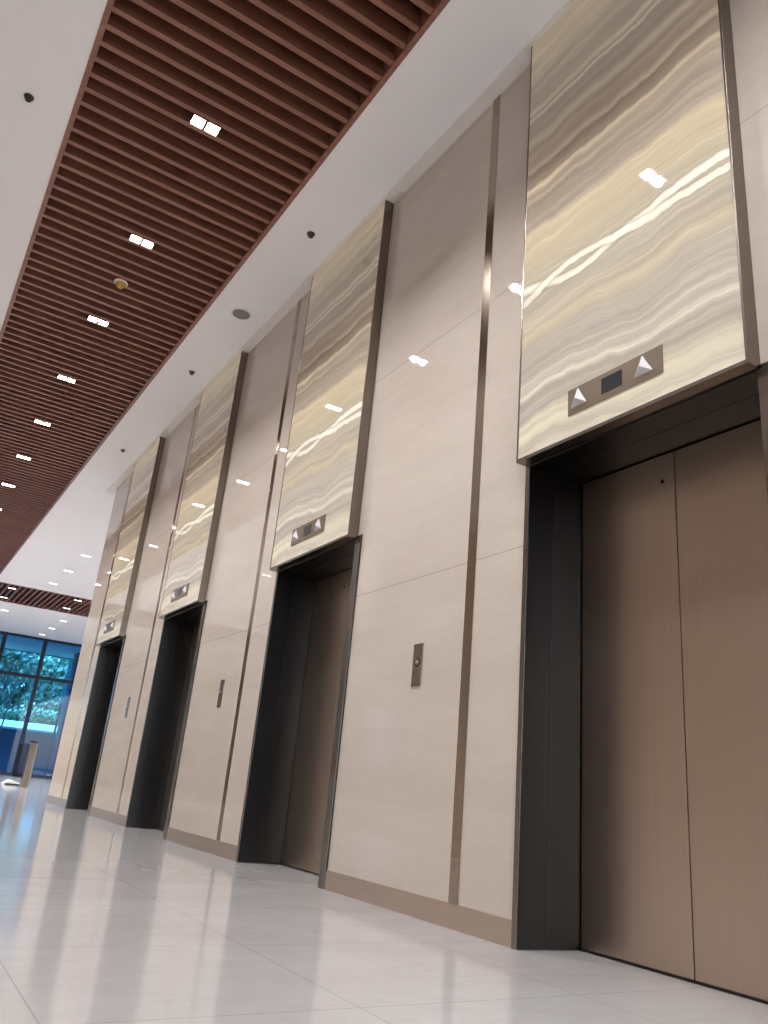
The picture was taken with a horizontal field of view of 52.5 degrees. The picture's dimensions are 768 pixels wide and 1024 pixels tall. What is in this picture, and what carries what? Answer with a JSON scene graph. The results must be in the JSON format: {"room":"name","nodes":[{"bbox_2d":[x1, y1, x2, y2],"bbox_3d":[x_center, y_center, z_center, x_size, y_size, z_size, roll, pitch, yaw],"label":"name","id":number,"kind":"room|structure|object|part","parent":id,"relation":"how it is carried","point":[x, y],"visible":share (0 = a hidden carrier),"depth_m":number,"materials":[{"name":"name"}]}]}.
{"room":"elevator lobby","nodes":[
{"label":"elevator lobby","id":0,"kind":"room"},
{"bbox_2d":[0,0,421,601],"bbox_3d":[-4.789,-1.291,13.201,20.000,0.150,31.850,17,-23,-29],"label":"ceiling","id":1,"kind":"structure","parent":0,"point":[409,1],"depth_m":5.60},
{"bbox_2d":[0,0,567,644],"bbox_3d":[-5.914,-0.684,14.840,20.000,0.373,42.000,17,-23,-29],"label":"ceiling","id":2,"kind":"structure","parent":0,"point":[46,46],"depth_m":6.93,"materials":[{"name":"white paint"}]},
{"bbox_2d":[24,93,33,102],"bbox_3d":[-2.844,-3.301,6.227,0.080,0.046,0.080,17,-23,-29],"label":"sprinkler","id":3,"kind":"object","parent":2,"relation":"attached to","point":[29,98],"visible":1,"depth_m":6.22,"materials":[{"name":"metal"}]},
{"bbox_2d":[0,582,91,616],"bbox_3d":[-12.504,2.374,24.704,20.000,0.198,3.200,17,-23,-29],"label":"ceiling panel","id":4,"kind":"object","parent":2,"relation":"attached to","point":[57,601],"visible":0.19,"depth_m":25.81,"materials":[{"name":"red wood"}]},
{"bbox_3d":[-13.352,2.756,25.979,20.000,0.198,0.042,17,-23,-29],"label":"edge rail","id":5,"kind":"part","parent":4,"relation":"part of","materials":[{"name":"red wood"}]},
{"bbox_3d":[-7.471,3.270,25.827,10.020,0.198,0.042,17,-23,-29],"label":"edge rail","id":6,"kind":"part","parent":4,"relation":"part of","materials":[{"name":"red wood"}]},
{"bbox_2d":[0,0,449,573],"bbox_3d":[-4.761,-1.734,11.372,1.900,0.198,28.650,17,-23,-29],"label":"ceiling panel","id":7,"kind":"object","parent":2,"relation":"attached to","point":[283,87],"visible":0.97,"depth_m":7.08,"materials":[{"name":"red wood"}]},
{"bbox_2d":[16,454,30,459],"bbox_3d":[-6.317,-0.986,13.669,0.228,0.070,0.110,17,-23,-29],"label":"recessed light","id":8,"kind":"object","parent":7,"relation":"attached to","point":[18,455],"visible":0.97,"depth_m":13.65,"materials":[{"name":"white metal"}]},
{"bbox_2d":[34,419,50,425],"bbox_3d":[-5.344,-1.424,12.207,0.228,0.070,0.110,17,-23,-29],"label":"recessed light","id":9,"kind":"object","parent":7,"relation":"attached to","point":[36,420],"visible":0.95,"depth_m":12.20,"materials":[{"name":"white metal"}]},
{"bbox_3d":[-5.541,-1.972,10.925,0.042,0.198,28.650,17,-23,-29],"label":"edge rail","id":10,"kind":"part","parent":7,"relation":"part of","materials":[{"name":"red wood"}]},
{"bbox_2d":[57,374,75,382],"bbox_3d":[-4.372,-1.863,10.744,0.228,0.070,0.110,17,-23,-29],"label":"recessed light","id":11,"kind":"object","parent":7,"relation":"attached to","point":[62,377],"visible":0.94,"depth_m":10.73,"materials":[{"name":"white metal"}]},
{"bbox_2d":[87,315,108,326],"bbox_3d":[-3.399,-2.302,9.281,0.228,0.070,0.110,17,-23,-29],"label":"recessed light","id":12,"kind":"object","parent":7,"relation":"attached to","point":[90,318],"visible":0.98,"depth_m":9.27,"materials":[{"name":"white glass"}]},
{"bbox_2d":[114,278,127,288],"bbox_3d":[-2.871,-2.474,8.488,0.152,0.074,0.152,17,-23,-29],"label":"smoke detector","id":13,"kind":"object","parent":7,"relation":"attached to","point":[120,283],"visible":1,"depth_m":8.45,"materials":[{"name":"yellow plastic"}]},
{"bbox_2d":[129,233,154,248],"bbox_3d":[-2.426,-2.740,7.819,0.228,0.070,0.110,17,-23,-29],"label":"recessed light","id":14,"kind":"object","parent":7,"relation":"attached to","point":[137,239],"visible":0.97,"depth_m":7.81,"materials":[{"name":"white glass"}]},
{"bbox_2d":[190,113,220,136],"bbox_3d":[-1.454,-3.179,6.356,0.228,0.070,0.110,17,-23,-29],"label":"recessed light","id":15,"kind":"object","parent":7,"relation":"attached to","point":[196,120],"visible":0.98,"depth_m":6.34,"materials":[{"name":"white metal"}]},
{"bbox_2d":[231,308,250,319],"bbox_3d":[-1.623,-2.246,8.851,0.224,0.010,0.224,17,-23,-29],"label":"ceiling speaker","id":16,"kind":"object","parent":2,"relation":"attached to","point":[239,313],"visible":1,"depth_m":8.84,"materials":[{"name":"white plastic"}]},
{"bbox_2d":[233,310,249,318],"bbox_3d":[-1.623,-2.247,8.851,0.194,0.008,0.194,17,-23,-29],"label":"grille","id":17,"kind":"object","parent":16,"relation":"attached to","point":[239,314],"depth_m":8.85,"materials":[{"name":"grey metal"}]},
{"bbox_2d":[307,231,314,238],"bbox_3d":[-0.702,-2.644,7.460,0.080,0.046,0.080,17,-23,-29],"label":"sprinkler","id":18,"kind":"object","parent":2,"relation":"attached to","point":[310,234],"visible":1,"depth_m":7.45,"materials":[{"name":"metal"}]},
{"bbox_2d":[0,775,767,1023],"bbox_3d":[-6.445,4.802,12.841,20.000,0.200,42.000,17,-23,-29],"label":"floor","id":19,"kind":"structure","parent":0,"point":[102,922],"depth_m":3.02,"materials":[{"name":"white tile"}]},
{"bbox_2d":[1,780,19,785],"bbox_3d":[-9.470,6.867,19.773,0.390,0.115,0.550,17,-23,-29],"label":"wedge","id":20,"kind":"object","parent":19,"relation":"on","point":[6,782],"visible":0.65,"depth_m":19.59,"materials":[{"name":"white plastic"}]},
{"bbox_2d":[19,741,38,787],"bbox_3d":[-8.786,6.138,18.994,0.435,1.072,0.316,17,-23,-29],"label":"turnstile","id":21,"kind":"object","parent":19,"relation":"on","point":[33,745],"visible":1,"depth_m":18.95,"materials":[{"name":"metal"}]},
{"bbox_2d":[48,0,767,919],"bbox_3d":[0.478,-0.249,5.610,0.632,5.577,20.430,17,-23,-29],"label":"wall","id":22,"kind":"structure","parent":0,"point":[392,823],"depth_m":5.33,"materials":[{"name":"beige stone"}]},
{"bbox_2d":[46,795,66,807],"bbox_3d":[-5.105,4.515,12.161,0.030,0.116,1.538,17,-23,-29],"label":"baseboard","id":23,"kind":"structure","parent":22,"relation":"attached to","point":[54,800],"depth_m":12.12,"materials":[{"name":"metal"}]},
{"bbox_2d":[65,635,125,814],"bbox_3d":[-4.027,3.121,11.427,0.427,2.425,1.478,17,-23,-29],"label":"entrance","id":24,"kind":"object","parent":22,"relation":"attached to","point":[93,734],"visible":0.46,"depth_m":11.88,"materials":[{"name":"brown metal"}]},
{"bbox_3d":[-4.594,3.253,11.905,0.003,2.394,0.032,17,-23,-29],"label":"architrave","id":25,"kind":"part","parent":24,"relation":"part of","materials":[{"name":"brown metal"}]},
{"bbox_3d":[-3.829,2.908,10.754,0.003,2.394,0.076,17,-23,-29],"label":"architrave","id":26,"kind":"part","parent":24,"relation":"part of","materials":[{"name":"brown metal"}]},
{"bbox_2d":[61,472,132,797],"bbox_3d":[-4.684,1.837,12.860,0.024,5.449,0.078,17,-23,-29],"label":"trim","id":27,"kind":"structure","parent":22,"relation":"attached to","point":[132,472],"depth_m":12.73,"materials":[{"name":"brown metal"}]},
{"bbox_2d":[89,806,126,826],"bbox_3d":[-3.412,3.752,9.615,0.030,0.116,1.802,17,-23,-29],"label":"baseboard","id":28,"kind":"structure","parent":22,"relation":"attached to","point":[119,819],"depth_m":9.54,"materials":[{"name":"metal"}]},
{"bbox_2d":[124,697,130,717],"bbox_3d":[-3.324,2.529,10.090,0.013,0.260,0.100,17,-23,-29],"label":"switch","id":29,"kind":"object","parent":22,"relation":"attached to","point":[129,698],"visible":1,"depth_m":10.08,"materials":[{"name":"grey metal"}]},
{"bbox_2d":[95,436,165,646],"bbox_3d":[-3.997,0.474,12.281,0.087,3.164,1.413,17,-23,-29],"label":"wall panel","id":30,"kind":"object","parent":22,"relation":"attached to","point":[120,592],"visible":1,"depth_m":12.09,"materials":[{"name":"beige stone"}]},
{"bbox_2d":[103,620,115,633],"bbox_3d":[-4.174,1.743,11.795,0.033,0.148,0.600,17,-23,-29],"label":"indicator","id":31,"kind":"object","parent":30,"relation":"attached to","point":[109,627],"visible":1,"depth_m":11.78,"materials":[{"name":"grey metal"}]},
{"bbox_2d":[116,406,196,812],"bbox_3d":[-2.920,1.042,10.208,0.024,5.449,0.078,17,-23,-29],"label":"trim","id":32,"kind":"structure","parent":22,"relation":"attached to","point":[145,668],"depth_m":10.07,"materials":[{"name":"brown metal"}]},
{"bbox_2d":[125,601,206,839],"bbox_3d":[-2.264,2.325,8.775,0.427,2.425,1.478,17,-23,-29],"label":"elevator door","id":33,"kind":"structure","parent":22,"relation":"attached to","point":[157,767],"depth_m":9.24,"materials":[{"name":"brown metal"}]},
{"bbox_3d":[-2.831,2.458,9.252,0.003,2.394,0.032,17,-23,-29],"label":"architrave","id":34,"kind":"part","parent":33,"relation":"part of","materials":[{"name":"brown metal"}]},
{"bbox_3d":[-2.311,2.470,9.139,0.030,2.373,0.622,17,-23,-29],"label":"door","id":35,"kind":"part","parent":33,"relation":"part of","materials":[{"name":"brown metal"}]},
{"bbox_3d":[-2.066,2.113,8.102,0.003,2.394,0.076,17,-23,-29],"label":"architrave","id":36,"kind":"part","parent":33,"relation":"part of","materials":[{"name":"brown metal"}]},
{"bbox_2d":[166,827,236,860],"bbox_3d":[-1.648,2.956,6.963,0.030,0.116,1.802,17,-23,-29],"label":"baseboard","id":37,"kind":"structure","parent":22,"relation":"attached to","point":[225,850],"depth_m":6.85,"materials":[{"name":"metal"}]},
{"bbox_2d":[158,351,247,619],"bbox_3d":[-2.233,-0.321,9.629,0.087,3.164,1.413,17,-23,-29],"label":"wall panel","id":38,"kind":"object","parent":22,"relation":"attached to","point":[191,558],"visible":1,"depth_m":9.45,"materials":[{"name":"beige stone"}]},
{"bbox_2d":[170,583,189,602],"bbox_3d":[-2.410,0.948,9.143,0.033,0.148,0.600,17,-23,-29],"label":"indicator","id":39,"kind":"object","parent":38,"relation":"attached to","point":[182,591],"visible":1,"depth_m":9.13,"materials":[{"name":"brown metal"}]},
{"bbox_2d":[217,679,224,707],"bbox_3d":[-1.560,1.734,7.438,0.013,0.260,0.100,17,-23,-29],"label":"switch","id":40,"kind":"object","parent":22,"relation":"attached to","point":[219,702],"visible":1,"depth_m":7.43,"materials":[{"name":"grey metal"}]},
{"bbox_2d":[216,299,300,840],"bbox_3d":[-1.156,0.246,7.556,0.024,5.449,0.078,17,-23,-29],"label":"trim","id":41,"kind":"structure","parent":22,"relation":"attached to","point":[299,301],"depth_m":7.38,"materials":[{"name":"brown metal"}]},
{"bbox_2d":[235,537,361,888],"bbox_3d":[-0.500,1.530,6.122,0.427,2.425,1.478,17,-23,-29],"label":"elevator door","id":42,"kind":"structure","parent":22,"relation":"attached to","point":[287,818],"depth_m":6.49,"materials":[{"name":"brown metal"}]},
{"bbox_3d":[-1.067,1.662,6.600,0.003,2.394,0.032,17,-23,-29],"label":"architrave","id":43,"kind":"part","parent":42,"relation":"part of","materials":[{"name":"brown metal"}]},
{"bbox_3d":[-0.474,2.710,5.812,0.047,0.010,1.344,17,-23,-29],"label":"sill","id":44,"kind":"part","parent":42,"relation":"part of","materials":[{"name":"metal"}]},
{"bbox_3d":[-0.547,1.674,6.487,0.030,2.373,0.622,17,-23,-29],"label":"door","id":45,"kind":"part","parent":42,"relation":"part of","materials":[{"name":"brown metal"}]},
{"bbox_3d":[-0.199,1.517,5.964,0.030,2.373,0.665,17,-23,-29],"label":"door","id":46,"kind":"part","parent":42,"relation":"part of","materials":[{"name":"brown metal"}]},
{"bbox_3d":[-0.302,1.317,5.450,0.003,2.394,0.076,17,-23,-29],"label":"architrave","id":47,"kind":"part","parent":42,"relation":"part of","materials":[{"name":"brown metal"}]},
{"bbox_2d":[270,200,393,571],"bbox_3d":[-0.469,-1.117,6.977,0.087,3.164,1.413,17,-23,-29],"label":"wall panel","id":48,"kind":"object","parent":22,"relation":"attached to","point":[326,456],"visible":1,"depth_m":6.81,"materials":[{"name":"beige stone"}]},
{"bbox_2d":[291,514,325,545],"bbox_3d":[-0.646,0.152,6.491,0.033,0.148,0.600,17,-23,-29],"label":"indicator","id":49,"kind":"object","parent":48,"relation":"attached to","point":[316,526],"visible":1,"depth_m":6.47,"materials":[{"name":"brown metal"}]},
{"bbox_2d":[292,531,297,541],"bbox_3d":[-0.769,0.194,6.676,0.027,0.103,0.110,17,-23,-29],"label":"lamp","id":50,"kind":"object","parent":49,"relation":"attached to","point":[295,533],"depth_m":6.66,"materials":[{"name":"white plastic"}]},
{"bbox_2d":[314,519,320,530],"bbox_3d":[-0.547,0.094,6.342,0.027,0.103,0.110,17,-23,-29],"label":"lamp","id":51,"kind":"object","parent":49,"relation":"attached to","point":[317,522],"depth_m":6.33,"materials":[{"name":"white plastic"}]},
{"bbox_2d":[106,0,575,494],"bbox_3d":[2.519,-2.225,7.820,5.397,0.022,20.850,17,-23,-29],"label":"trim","id":52,"kind":"structure","parent":22,"relation":"attached to","point":[522,60],"depth_m":6.62,"materials":[{"name":"beige paint"}]},
{"bbox_2d":[411,643,423,686],"bbox_3d":[0.210,0.937,4.773,0.013,0.260,0.107,17,-23,-29],"label":"switch","id":53,"kind":"object","parent":22,"relation":"attached to","point":[418,648],"visible":1,"depth_m":4.77,"materials":[{"name":"brown metal"}]},
{"bbox_2d":[324,870,511,947],"bbox_3d":[0.115,2.161,4.311,0.030,0.116,1.802,17,-23,-29],"label":"baseboard","id":54,"kind":"structure","parent":22,"relation":"attached to","point":[496,929],"depth_m":4.12,"materials":[{"name":"metal"}]},
{"bbox_2d":[448,94,500,904],"bbox_3d":[0.607,-0.549,4.904,0.024,5.449,0.078,17,-23,-29],"label":"trim","id":55,"kind":"structure","parent":22,"relation":"attached to","point":[453,897],"depth_m":4.64,"materials":[{"name":"brown metal"}]},
{"bbox_2d":[516,0,760,466],"bbox_3d":[1.294,-1.912,4.325,0.087,3.164,1.413,17,-23,-29],"label":"wall panel","id":56,"kind":"object","parent":22,"relation":"attached to","point":[637,236],"visible":1,"depth_m":4.08,"materials":[{"name":"beige stone"}]},
{"bbox_2d":[568,344,663,416],"bbox_3d":[1.117,-0.644,3.839,0.033,0.148,0.600,17,-23,-29],"label":"indicator","id":57,"kind":"object","parent":56,"relation":"attached to","point":[649,364],"visible":1,"depth_m":3.82,"materials":[{"name":"brown metal"}]},
{"bbox_2d":[570,388,585,408],"bbox_3d":[0.994,-0.601,4.024,0.027,0.103,0.110,17,-23,-29],"label":"lamp","id":58,"kind":"object","parent":57,"relation":"attached to","point":[577,395],"depth_m":4.02,"materials":[{"name":"white plastic"}]},
{"bbox_2d":[634,356,651,377],"bbox_3d":[1.217,-0.702,3.690,0.027,0.103,0.110,17,-23,-29],"label":"lamp","id":59,"kind":"object","parent":57,"relation":"attached to","point":[642,364],"depth_m":3.68,"materials":[{"name":"white plastic"}]},
{"bbox_2d":[511,366,767,1004],"bbox_3d":[1.264,0.734,3.470,0.427,2.425,1.478,17,-23,-29],"label":"elevator door","id":60,"kind":"structure","parent":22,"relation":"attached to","point":[641,832],"depth_m":3.68,"materials":[{"name":"brown metal"}]},
{"bbox_3d":[0.697,0.867,3.948,0.003,2.394,0.032,17,-23,-29],"label":"architrave","id":61,"kind":"part","parent":60,"relation":"part of","materials":[{"name":"brown metal"}]},
{"bbox_3d":[1.217,0.878,3.835,0.030,2.373,0.622,17,-23,-29],"label":"door","id":62,"kind":"part","parent":60,"relation":"part of","materials":[{"name":"brown metal"}]},
{"bbox_3d":[1.290,1.914,3.160,0.047,0.010,1.344,17,-23,-29],"label":"sill","id":63,"kind":"part","parent":60,"relation":"part of","materials":[{"name":"metal"}]},
{"bbox_3d":[1.565,0.722,3.312,0.030,2.373,0.665,17,-23,-29],"label":"door","id":64,"kind":"part","parent":60,"relation":"part of","materials":[{"name":"brown metal"}]},
{"bbox_3d":[1.462,0.522,2.798,0.003,2.394,0.076,17,-23,-29],"label":"architrave","id":65,"kind":"part","parent":60,"relation":"part of","materials":[{"name":"brown metal"}]},
{"bbox_3d":[-23.091,5.530,27.733,6.775,5.577,0.300,17,-23,-29],"label":"wall","id":66,"kind":"structure","parent":0,"visible":0},
{"bbox_2d":[0,633,80,659],"bbox_3d":[-18.437,5.097,33.600,24.000,0.410,4.350,17,-23,-29],"label":"canopy","id":67,"kind":"object","parent":66,"relation":"attached to","point":[15,643],"visible":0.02,"depth_m":35.04,"materials":[{"name":"concrete"}]},
{"bbox_2d":[0,631,81,778],"bbox_3d":[-14.633,8.062,32.437,13.220,5.577,0.160,17,-23,-29],"label":"window","id":68,"kind":"structure","parent":66,"relation":"in","point":[36,677],"depth_m":32.43,"materials":[{"name":"black metal"}]},
{"label":"outside","id":69,"kind":"structure","parent":0,"visible":0},
{"bbox_3d":[-18.654,10.658,32.054,55.000,0.230,5.000,17,-23,-29],"label":"ground","id":70,"kind":"structure","parent":69,"visible":0},
{"bbox_2d":[0,653,23,704],"bbox_3d":[-16.747,8.687,33.852,1.083,5.145,1.234,-7,-23,30],"label":"tree","id":71,"kind":"object","parent":70,"relation":"on","point":[16,657],"visible":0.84,"depth_m":34.45,"materials":[{"name":"green plant"}]},
{"bbox_2d":[0,659,36,731],"bbox_3d":[-16.956,9.286,35.593,1.530,5.167,1.216,17,-23,-29],"label":"tree","id":72,"kind":"object","parent":70,"relation":"on","point":[25,662],"visible":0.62,"depth_m":36.09,"materials":[{"name":"green plant"}]},
{"bbox_2d":[0,719,57,774],"bbox_3d":[-19.961,10.098,34.633,45.000,2.340,0.500,17,-23,-29],"label":"wall","id":73,"kind":"structure","parent":70,"relation":"on","point":[10,733],"depth_m":36.33,"materials":[{"name":"concrete"}]},
{"bbox_2d":[44,660,71,774],"bbox_3d":[-14.123,8.918,33.732,0.220,4.990,0.214,17,-23,-29],"label":"column","id":74,"kind":"structure","parent":70,"relation":"on","point":[70,661],"depth_m":33.73,"materials":[{"name":"metal"}]},
{"bbox_3d":[-14.208,9.793,33.413,0.220,3.120,0.214,17,-23,-29],"label":"post","id":75,"kind":"part","parent":74,"relation":"part of","materials":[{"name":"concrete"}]},
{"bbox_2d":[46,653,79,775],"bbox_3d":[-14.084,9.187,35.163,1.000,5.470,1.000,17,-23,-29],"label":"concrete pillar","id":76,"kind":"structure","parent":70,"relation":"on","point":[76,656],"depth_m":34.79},
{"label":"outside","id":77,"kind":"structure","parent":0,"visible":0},
{"bbox_3d":[-30.467,14.993,50.347,55.000,2.450,38.650,17,-23,-29],"label":"terrace","id":78,"kind":"object","parent":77,"visible":0},
{"bbox_2d":[0,649,23,707],"bbox_3d":[-20.317,8.231,40.466,2.955,5.413,2.378,17,-23,-29],"label":"tree","id":79,"kind":"object","parent":78,"relation":"on","point":[5,651],"visible":0.34,"depth_m":40.60,"materials":[{"name":"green plant"}]},
{"bbox_2d":[0,650,28,716],"bbox_3d":[-22.733,8.503,44.893,4.422,7.480,3.404,17,-23,-29],"label":"tree","id":80,"kind":"object","parent":78,"relation":"on","point":[23,658],"visible":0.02,"depth_m":45.25,"materials":[{"name":"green plant"}]},
{"bbox_2d":[0,707,60,725],"bbox_3d":[-16.801,10.066,37.981,10.632,1.060,1.042,17,-23,-29],"label":"hedge","id":81,"kind":"object","parent":78,"relation":"on","point":[11,714],"visible":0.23,"depth_m":37.71,"materials":[{"name":"green plant"}]},
{"bbox_2d":[3,652,61,721],"bbox_3d":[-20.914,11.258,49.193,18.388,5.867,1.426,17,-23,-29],"label":"tree","id":82,"kind":"object","parent":78,"relation":"on","point":[20,692],"visible":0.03,"depth_m":47.96,"materials":[{"name":"green plant"}]},
{"bbox_2d":[13,654,72,722],"bbox_3d":[-17.873,8.921,41.657,2.947,5.375,2.381,17,-23,-29],"label":"tree","id":83,"kind":"object","parent":78,"relation":"on","point":[41,699],"visible":0.44,"depth_m":41.27,"materials":[{"name":"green plant"}]},
{"bbox_2d":[16,658,72,724],"bbox_3d":[-19.220,9.611,46.941,4.448,7.440,3.377,17,-23,-29],"label":"tree","id":84,"kind":"object","parent":78,"relation":"on","point":[57,694],"visible":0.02,"depth_m":45.77,"materials":[{"name":"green plant"}]}
]}

